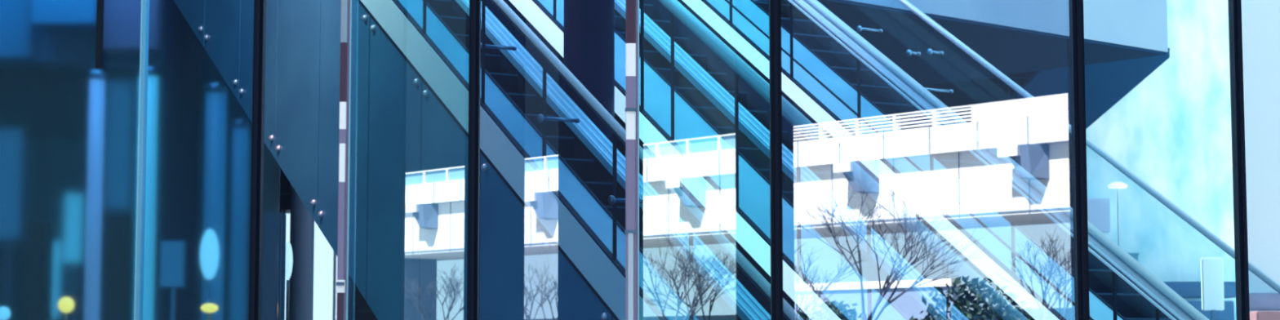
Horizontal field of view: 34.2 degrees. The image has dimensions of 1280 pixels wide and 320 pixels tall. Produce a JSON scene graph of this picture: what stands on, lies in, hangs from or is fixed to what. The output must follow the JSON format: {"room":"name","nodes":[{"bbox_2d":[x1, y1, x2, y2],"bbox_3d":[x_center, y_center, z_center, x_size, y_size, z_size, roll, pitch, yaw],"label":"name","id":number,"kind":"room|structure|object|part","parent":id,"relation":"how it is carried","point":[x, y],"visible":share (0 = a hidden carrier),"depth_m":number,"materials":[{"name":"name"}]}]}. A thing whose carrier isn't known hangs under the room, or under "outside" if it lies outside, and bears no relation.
{"room":"city street","nodes":[
{"label":"city street","id":0,"kind":"room"},
{"bbox_2d":[95,0,104,69],"bbox_3d":[-8.625,-3.586,33.349,0.076,4.278,0.150,0,-5,0],"label":"window frame","id":1,"kind":"structure","parent":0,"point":[100,6],"depth_m":33.15,"materials":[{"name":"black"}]},
{"bbox_2d":[279,71,1072,319],"bbox_3d":[-5.135,0.494,44.294,28.930,10.400,0.300,0,-5,0],"label":"wall","id":2,"kind":"structure","parent":0,"point":[979,102],"depth_m":44.26,"materials":[{"name":"white"}]},
{"bbox_2d":[282,209,337,319],"bbox_3d":[-6.910,3.360,43.938,1.355,4.626,0.080,0,-5,0],"label":"window","id":3,"kind":"structure","parent":2,"relation":"in","point":[286,211],"depth_m":43.98,"materials":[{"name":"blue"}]},
{"bbox_2d":[756,0,1165,85],"bbox_3d":[2.584,-1.571,30.856,7.730,0.040,6.960,5,-7,-41],"label":"ceiling","id":4,"kind":"structure","parent":0,"point":[1010,50],"depth_m":30.00,"materials":[{"name":"blue"}]},
{"bbox_2d":[1002,48,1169,174],"bbox_3d":[9.204,-0.776,43.056,3.179,2.878,1.600,0,-5,0],"label":"roof overhang","id":5,"kind":"object","parent":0,"point":[1031,138],"visible":0.7,"depth_m":42.30,"materials":[{"name":"blue"}]},
{"bbox_2d":[1085,0,1236,319],"bbox_3d":[11.505,-1.109,46.501,3.500,14.000,0.400,0,-5,0],"label":"wall","id":6,"kind":"structure","parent":0,"point":[1172,130],"depth_m":46.22,"materials":[{"name":"blue glass"}]},
{"bbox_2d":[1087,198,1110,232],"bbox_3d":[10.059,1.226,45.833,0.545,0.739,0.300,0,-5,0],"label":"wall panel","id":7,"kind":"object","parent":6,"relation":"attached to","point":[1098,209],"visible":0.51,"depth_m":45.68,"materials":[{"name":"blue"}]},
{"bbox_2d":[1240,0,1279,312],"bbox_3d":[14.634,-1.664,40.527,6.000,14.000,0.400,0,-5,0],"label":"sky","id":8,"kind":"structure","parent":0,"point":[1260,19],"depth_m":40.22,"materials":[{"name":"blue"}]},
{"bbox_3d":[-11.400,4.735,32.100,37.200,0.300,39.200,0,-5,0],"label":"floor","id":9,"kind":"structure","parent":0,"visible":0},
{"bbox_2d":[0,0,279,319],"bbox_3d":[-8.349,-0.286,33.183,5.226,9.900,0.030,0,-5,0],"label":"window","id":10,"kind":"structure","parent":9,"relation":"on","point":[69,126],"depth_m":33.12,"materials":[{"name":"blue glass"}]},
{"bbox_2d":[133,0,149,319],"bbox_3d":[-3.128,-2.035,13.250,0.015,9.700,0.190,0,-5,0],"label":"window frame","id":11,"kind":"structure","parent":9,"relation":"on","point":[144,23],"depth_m":13.05,"materials":[{"name":"teal metal"}]},
{"bbox_2d":[248,0,266,319],"bbox_3d":[-2.400,-2.035,13.250,0.060,9.700,0.190,0,-5,0],"label":"window frame","id":12,"kind":"structure","parent":9,"relation":"on","point":[260,6],"depth_m":13.01,"materials":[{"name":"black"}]},
{"bbox_2d":[277,212,286,319],"bbox_3d":[-6.423,2.940,36.278,0.362,4.048,0.512,0,-5,0],"label":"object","id":13,"kind":"object","parent":9,"relation":"on","point":[282,216],"visible":0.42,"depth_m":36.27,"materials":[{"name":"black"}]},
{"bbox_3d":[-6.423,2.891,36.072,0.302,3.868,0.029,0,-5,0],"label":"door","id":14,"kind":"part","parent":13,"relation":"part of","materials":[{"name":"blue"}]},
{"bbox_2d":[284,241,293,319],"bbox_3d":[-6.463,3.313,38.057,0.320,3.632,0.320,0,-5,0],"label":"lamp","id":15,"kind":"object","parent":9,"relation":"on","point":[289,256],"visible":0.81,"depth_m":38.12,"materials":[{"name":"blue metal"}]},
{"bbox_3d":[-6.463,1.851,38.192,0.176,0.694,0.176,0,-5,0],"label":"lamp shade","id":16,"kind":"part","parent":15,"relation":"part of","materials":[{"name":"blue"}]},
{"bbox_2d":[288,183,314,319],"bbox_3d":[-6.667,0.213,41.156,0.532,10.380,0.532,0,-5,0],"label":"round column","id":17,"kind":"structure","parent":9,"relation":"on","point":[301,222],"depth_m":40.80,"materials":[{"name":"blue"}]},
{"bbox_2d":[336,0,351,319],"bbox_3d":[-1.835,-1.995,13.136,0.070,9.600,0.201,0,-5,0],"label":"steel post","id":18,"kind":"object","parent":9,"relation":"on","point":[342,282],"visible":1,"depth_m":12.87,"materials":[{"name":"purple"}]},
{"bbox_2d":[466,0,480,319],"bbox_3d":[-1.042,-2.035,13.250,0.065,9.700,0.190,0,-5,0],"label":"window frame","id":19,"kind":"structure","parent":9,"relation":"on","point":[474,55],"depth_m":13.01,"materials":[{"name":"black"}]},
{"bbox_2d":[173,0,803,319],"bbox_3d":[-3.496,-1.828,24.830,1.219,17.454,21.453,3,-6,-31],"label":"escalator","id":20,"kind":"object","parent":9,"relation":"on","point":[552,190],"visible":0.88,"depth_m":21.09,"materials":[{"name":"blue metal"}]},
{"bbox_3d":[-6.076,-3.407,28.272,0.050,3.941,1.238,3,-6,-31],"label":"cladding panel","id":21,"kind":"part","parent":20,"relation":"part of","materials":[{"name":"blue metal"}]},
{"bbox_3d":[-5.401,-2.681,27.067,0.050,4.013,1.351,3,-6,-31],"label":"cladding panel","id":22,"kind":"part","parent":20,"relation":"part of","materials":[{"name":"blue metal"}]},
{"bbox_3d":[-4.713,-1.942,25.837,0.050,3.975,1.291,3,-6,-31],"label":"cladding panel","id":23,"kind":"part","parent":20,"relation":"part of","materials":[{"name":"blue metal"}]},
{"bbox_3d":[-4.024,-1.201,24.608,0.050,4.014,1.353,3,-6,-31],"label":"cladding panel","id":24,"kind":"part","parent":20,"relation":"part of","materials":[{"name":"blue metal"}]},
{"bbox_3d":[-3.307,-0.430,23.326,0.050,4.046,1.404,3,-6,-31],"label":"cladding panel","id":25,"kind":"part","parent":20,"relation":"part of","materials":[{"name":"blue metal"}]},
{"bbox_3d":[-2.592,0.339,22.049,0.050,4.008,1.343,3,-6,-31],"label":"cladding panel","id":26,"kind":"part","parent":20,"relation":"part of","materials":[{"name":"blue metal"}]},
{"bbox_3d":[-1.891,1.092,20.798,0.050,4.011,1.349,3,-6,-31],"label":"cladding panel","id":27,"kind":"part","parent":20,"relation":"part of","materials":[{"name":"blue metal"}]},
{"bbox_3d":[-1.213,1.821,19.587,0.050,3.950,1.252,3,-6,-31],"label":"cladding panel","id":28,"kind":"part","parent":20,"relation":"part of","materials":[{"name":"blue metal"}]},
{"bbox_3d":[-0.554,2.529,18.411,0.050,3.965,1.275,3,-6,-31],"label":"cladding panel","id":29,"kind":"part","parent":20,"relation":"part of","materials":[{"name":"blue metal"}]},
{"bbox_3d":[-3.413,-3.738,23.802,0.070,12.233,19.304,3,-6,-31],"label":"handrail","id":30,"kind":"part","parent":20,"relation":"part of","materials":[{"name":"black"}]},
{"bbox_2d":[563,0,614,143],"bbox_3d":[-0.529,-1.598,21.640,0.592,10.380,0.592,0,-5,0],"label":"round column","id":31,"kind":"structure","parent":9,"relation":"on","point":[588,25],"depth_m":21.38,"materials":[{"name":"blue"}]},
{"bbox_2d":[625,0,639,319],"bbox_3d":[-0.049,-1.995,13.136,0.087,9.600,0.201,0,-5,0],"label":"steel post","id":32,"kind":"object","parent":9,"relation":"on","point":[632,6],"visible":1,"depth_m":12.87,"materials":[{"name":"purple"}]},
{"bbox_2d":[480,0,1028,319],"bbox_3d":[-1.387,-2.081,25.709,1.980,15.518,20.972,3,-6,-31],"label":"escalator","id":33,"kind":"object","parent":9,"relation":"on","point":[852,251],"visible":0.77,"depth_m":20.38,"materials":[{"name":"blue"}]},
{"bbox_3d":[-1.643,-0.996,24.244,0.050,2.523,0.838,3,-6,-31],"label":"cladding panel","id":34,"kind":"part","parent":33,"relation":"part of","materials":[{"name":"blue"}]},
{"bbox_3d":[-1.187,-0.505,23.428,0.050,2.562,0.899,3,-6,-31],"label":"cladding panel","id":35,"kind":"part","parent":33,"relation":"part of","materials":[{"name":"blue"}]},
{"bbox_3d":[-0.712,0.005,22.580,0.050,2.568,0.909,3,-6,-31],"label":"cladding panel","id":36,"kind":"part","parent":33,"relation":"part of","materials":[{"name":"blue"}]},
{"bbox_3d":[-0.226,0.528,21.713,0.050,2.589,0.942,3,-6,-31],"label":"cladding panel","id":37,"kind":"part","parent":33,"relation":"part of","materials":[{"name":"blue"}]},
{"bbox_3d":[0.174,0.957,20.999,0.050,2.354,0.571,3,-6,-31],"label":"cladding panel","id":38,"kind":"part","parent":33,"relation":"part of","materials":[{"name":"blue"}]},
{"bbox_3d":[0.623,1.440,20.197,0.050,2.713,1.139,3,-6,-31],"label":"cladding panel","id":39,"kind":"part","parent":33,"relation":"part of","materials":[{"name":"blue"}]},
{"bbox_3d":[1.181,2.040,19.200,0.050,2.622,0.994,3,-6,-31],"label":"cladding panel","id":40,"kind":"part","parent":33,"relation":"part of","materials":[{"name":"blue metal"}]},
{"bbox_3d":[1.710,2.608,18.256,0.050,2.640,1.023,3,-6,-31],"label":"cladding panel","id":41,"kind":"part","parent":33,"relation":"part of","materials":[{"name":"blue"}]},
{"bbox_3d":[-1.757,-3.808,24.686,0.140,12.267,19.326,3,-6,-31],"label":"handrail","id":42,"kind":"part","parent":33,"relation":"part of","materials":[{"name":"black"}]},
{"bbox_2d":[768,0,782,319],"bbox_3d":[0.854,-2.035,13.250,0.070,9.700,0.190,0,-5,0],"label":"window frame","id":43,"kind":"structure","parent":9,"relation":"on","point":[775,6],"depth_m":13.00,"materials":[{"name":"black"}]},
{"bbox_2d":[677,0,1279,319],"bbox_3d":[0.851,-1.839,27.108,2.365,15.294,20.830,3,-6,-31],"label":"escalator","id":44,"kind":"object","parent":9,"relation":"on","point":[1006,224],"visible":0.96,"depth_m":21.92,"materials":[{"name":"blue"}]},
{"bbox_3d":[0.796,-0.649,25.123,0.050,2.744,1.085,3,-6,-31],"label":"cladding panel","id":45,"kind":"part","parent":44,"relation":"part of","materials":[{"name":"blue"}]},
{"bbox_3d":[1.400,0.000,24.044,0.050,2.834,1.227,3,-6,-31],"label":"cladding panel","id":46,"kind":"part","parent":44,"relation":"part of","materials":[{"name":"blue"}]},
{"bbox_3d":[2.043,0.691,22.897,0.050,2.840,1.237,3,-6,-31],"label":"cladding panel","id":47,"kind":"part","parent":44,"relation":"part of","materials":[{"name":"blue"}]},
{"bbox_3d":[2.679,1.375,21.760,0.050,2.819,1.203,3,-6,-31],"label":"cladding panel","id":48,"kind":"part","parent":44,"relation":"part of","materials":[{"name":"blue"}]},
{"bbox_3d":[3.309,2.052,20.635,0.050,2.824,1.210,3,-6,-31],"label":"cladding panel","id":49,"kind":"part","parent":44,"relation":"part of","materials":[{"name":"blue"}]},
{"bbox_3d":[0.205,-3.386,26.040,0.020,12.200,19.283,3,-6,-31],"label":"rail trim","id":50,"kind":"part","parent":44,"relation":"part of","materials":[{"name":"blue"}]},
{"bbox_3d":[0.245,-3.415,26.044,0.020,12.200,19.283,3,-6,-31],"label":"rail trim","id":51,"kind":"part","parent":44,"relation":"part of","materials":[{"name":"blue"}]},
{"bbox_3d":[0.355,-3.405,26.112,0.260,12.267,19.326,3,-6,-31],"label":"handrail","id":52,"kind":"part","parent":44,"relation":"part of","materials":[{"name":"blue"}]},
{"bbox_3d":[3.978,2.771,19.441,0.050,2.916,1.356,3,-6,-31],"label":"cladding panel","id":53,"kind":"part","parent":44,"relation":"part of","materials":[{"name":"blue"}]},
{"bbox_3d":[1.770,-3.318,26.957,0.070,12.233,19.304,3,-6,-31],"label":"handrail","id":54,"kind":"part","parent":44,"relation":"part of","materials":[{"name":"blue"}]},
{"bbox_2d":[1068,0,1089,319],"bbox_3d":[2.757,-2.035,13.250,0.070,9.700,0.190,0,-5,0],"label":"window frame","id":55,"kind":"structure","parent":9,"relation":"on","point":[1076,19],"depth_m":13.00,"materials":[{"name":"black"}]},
{"bbox_2d":[1227,0,1249,319],"bbox_3d":[3.761,-2.035,13.250,0.050,9.700,0.190,0,-5,0],"label":"window frame","id":56,"kind":"structure","parent":9,"relation":"on","point":[1235,33],"depth_m":13.02,"materials":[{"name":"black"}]},
{"bbox_3d":[16.600,4.735,32.100,18.800,0.300,39.200,0,-5,0],"label":"ground","id":57,"kind":"structure","parent":0,"visible":0},
{"bbox_2d":[1107,182,1127,245],"bbox_3d":[9.329,2.882,40.407,0.380,4.925,0.380,0,-5,0],"label":"street lamp","id":58,"kind":"object","parent":57,"relation":"on","point":[1117,185],"visible":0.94,"depth_m":40.54,"materials":[{"name":"white"}]},
{"bbox_2d":[1128,253,1139,262],"bbox_3d":[9.493,3.545,39.933,0.220,3.517,0.220,0,-5,0],"label":"square post","id":59,"kind":"object","parent":57,"relation":"on","point":[1135,255],"visible":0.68,"depth_m":39.99,"materials":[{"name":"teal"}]},
{"bbox_2d":[1163,281,1235,298],"bbox_3d":[11.976,2.837,45.332,1.832,0.345,0.800,0,-5,0],"label":"wall","id":60,"kind":"structure","parent":57,"relation":"on","point":[1186,290],"depth_m":44.94,"materials":[{"name":"blue"}]},
{"bbox_2d":[1186,301,1234,319],"bbox_3d":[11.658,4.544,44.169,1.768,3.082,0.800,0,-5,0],"label":"storage bench","id":61,"kind":"object","parent":57,"relation":"on","point":[1228,313],"visible":0.31,"depth_m":43.89,"materials":[{"name":"blue"}]},
{"bbox_2d":[1200,257,1224,319],"bbox_3d":[11.698,3.762,42.394,0.441,3.540,0.120,0,-5,0],"label":"sign panel","id":62,"kind":"object","parent":57,"relation":"on","point":[1211,268],"visible":1,"depth_m":42.45,"materials":[{"name":"white"}]},
{"bbox_3d":[11.696,4.293,42.344,0.080,2.474,0.080,0,-5,0],"label":"post","id":63,"kind":"part","parent":62,"relation":"part of","materials":[{"name":"blue metal"}]},
{"bbox_2d":[1248,293,1279,311],"bbox_3d":[11.946,2.663,39.071,1.258,0.329,0.300,0,-5,0],"label":"wall","id":64,"kind":"structure","parent":57,"relation":"on","point":[1257,301],"depth_m":38.92,"materials":[{"name":"blue"}]},
{"bbox_2d":[1249,311,1279,319],"bbox_3d":[11.860,3.326,38.507,1.001,1.041,0.500,0,-5,0],"label":"bench","id":65,"kind":"object","parent":57,"relation":"on","point":[1256,315],"visible":0.96,"depth_m":38.30,"materials":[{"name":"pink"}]},
{"bbox_3d":[-6.400,-6.227,30.305,27.200,0.400,32.800,0,-5,0],"label":"ceiling","id":66,"kind":"structure","parent":0,"visible":0},
{"bbox_2d":[753,0,1168,52],"bbox_3d":[2.592,-3.781,31.068,7.750,4.400,7.000,5,-7,-41],"label":"beam","id":67,"kind":"structure","parent":66,"relation":"attached to","point":[1141,24],"depth_m":29.21,"materials":[{"name":"concrete"}]}
]}

